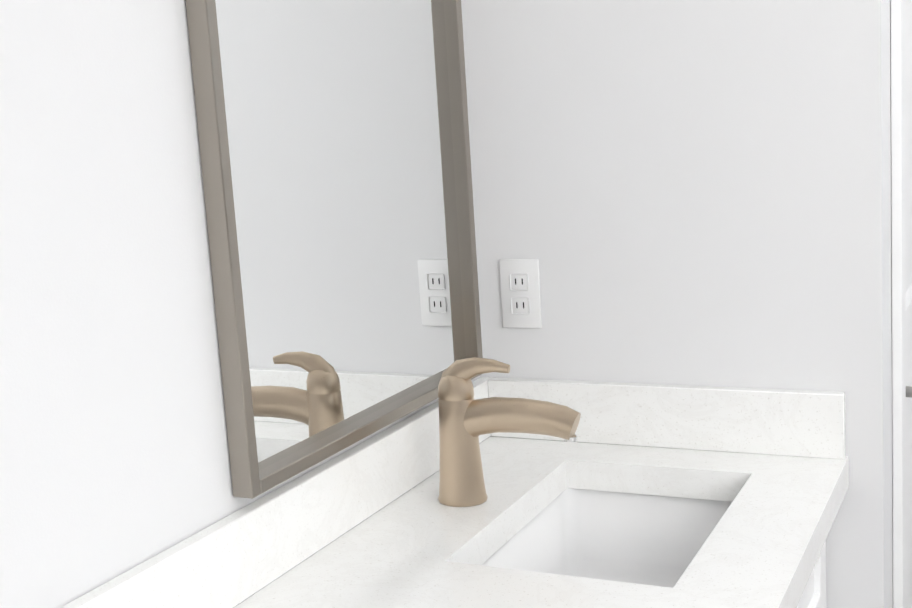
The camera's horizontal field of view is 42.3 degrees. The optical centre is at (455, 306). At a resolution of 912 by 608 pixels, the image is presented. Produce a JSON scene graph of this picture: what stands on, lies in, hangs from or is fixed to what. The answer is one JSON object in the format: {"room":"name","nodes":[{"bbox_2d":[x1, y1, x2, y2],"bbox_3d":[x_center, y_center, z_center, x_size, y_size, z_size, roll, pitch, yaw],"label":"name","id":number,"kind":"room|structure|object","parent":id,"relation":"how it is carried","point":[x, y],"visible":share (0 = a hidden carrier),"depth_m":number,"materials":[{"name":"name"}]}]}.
{"room":"bathroom","nodes":[
{"label":"bathroom","id":0,"kind":"room"},
{"bbox_2d":[0,0,480,607],"bbox_3d":[-0.749,-0.042,0.513,0.120,2.930,3.560,1,10,26],"label":"wall","id":1,"kind":"structure","parent":0,"point":[114,454],"depth_m":1.19,"materials":[{"name":"white paint"}]},
{"bbox_2d":[61,377,492,607],"bbox_3d":[-0.418,0.359,1.049,0.020,0.100,2.218,1,10,26],"label":"backsplash","id":2,"kind":"structure","parent":1,"relation":"attached to","point":[226,562],"depth_m":1.45,"materials":[{"name":"white stone"}]},
{"bbox_2d":[185,0,482,498],"bbox_3d":[-0.137,-0.283,1.607,0.029,0.918,0.665,1,10,26],"label":"mirror","id":3,"kind":"object","parent":1,"relation":"attached to","point":[334,141],"visible":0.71,"depth_m":1.57,"materials":[{"name":"silver metal"}]},
{"bbox_2d":[461,0,891,607],"bbox_3d":[0.335,-0.330,1.873,0.655,2.930,0.120,1,10,26],"label":"wall","id":4,"kind":"structure","parent":0,"point":[681,192],"depth_m":1.82,"materials":[{"name":"white paint"}]},
{"bbox_2d":[499,259,541,327],"bbox_3d":[0.107,-0.021,1.967,0.070,0.116,0.009,1,10,26],"label":"electrical outlet plate","id":5,"kind":"object","parent":4,"relation":"attached to","point":[520,292],"visible":1,"depth_m":1.96,"materials":[{"name":"white plastic"}]},
{"bbox_2d":[489,377,848,456],"bbox_3d":[0.322,0.176,1.895,0.580,0.100,0.020,1,10,26],"label":"backsplash","id":6,"kind":"structure","parent":4,"relation":"attached to","point":[802,423],"depth_m":1.86,"materials":[{"name":"white stone"}]},
{"bbox_2d":[889,0,892,607],"bbox_3d":[0.775,-0.406,2.170,0.120,2.930,0.810,1,10,26],"label":"wall","id":7,"kind":"structure","parent":0,"point":[891,295],"depth_m":1.85,"materials":[{"name":"white paint"}]},
{"bbox_2d":[890,0,905,607],"bbox_3d":[0.789,-0.045,2.188,0.136,2.212,0.714,1,10,26],"label":"door frame","id":8,"kind":"structure","parent":7,"relation":"attached to","point":[897,9],"depth_m":1.84,"materials":[{"name":"white paint"}]},
{"bbox_2d":[905,0,911,607],"bbox_3d":[0.818,-0.008,2.181,0.035,2.122,0.560,1,10,26],"label":"door leaf","id":9,"kind":"structure","parent":7,"relation":"in","point":[908,162],"depth_m":2.20,"materials":[{"name":"white paint"}]},
{"bbox_2d":[906,386,911,396],"bbox_3d":[0.795,0.138,2.030,0.058,0.066,0.149,1,10,26],"label":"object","id":10,"kind":"structure","parent":9,"relation":"attached to","point":[908,391],"depth_m":1.99,"materials":[{"name":"grey metal"}]},
{"bbox_3d":[0.952,1.391,0.493,3.240,0.100,4.490,1,10,26],"label":"floor","id":11,"kind":"structure","parent":0,"visible":0},
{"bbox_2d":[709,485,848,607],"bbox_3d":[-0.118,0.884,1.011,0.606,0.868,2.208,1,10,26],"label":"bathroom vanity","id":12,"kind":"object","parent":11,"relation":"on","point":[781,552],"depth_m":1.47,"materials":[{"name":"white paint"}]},
{"bbox_2d":[233,437,848,607],"bbox_3d":[-0.150,0.435,0.934,0.604,0.046,2.218,1,10,26],"label":"countertop","id":13,"kind":"structure","parent":12,"relation":"on","point":[417,551],"depth_m":1.57,"materials":[{"name":"white stone"}]},
{"bbox_2d":[438,357,580,506],"bbox_3d":[0.070,0.175,1.647,0.220,0.210,0.064,1,10,26],"label":"faucet","id":14,"kind":"object","parent":13,"relation":"on","point":[466,419],"visible":1,"depth_m":1.65,"materials":[{"name":"beige metal"}]},
{"bbox_2d":[473,477,764,588],"bbox_3d":[0.218,0.396,1.618,0.318,0.165,0.468,1,10,26],"label":"sink","id":15,"kind":"object","parent":13,"relation":"in","point":[667,534],"depth_m":1.81,"materials":[{"name":"white ceramic"}]}
]}

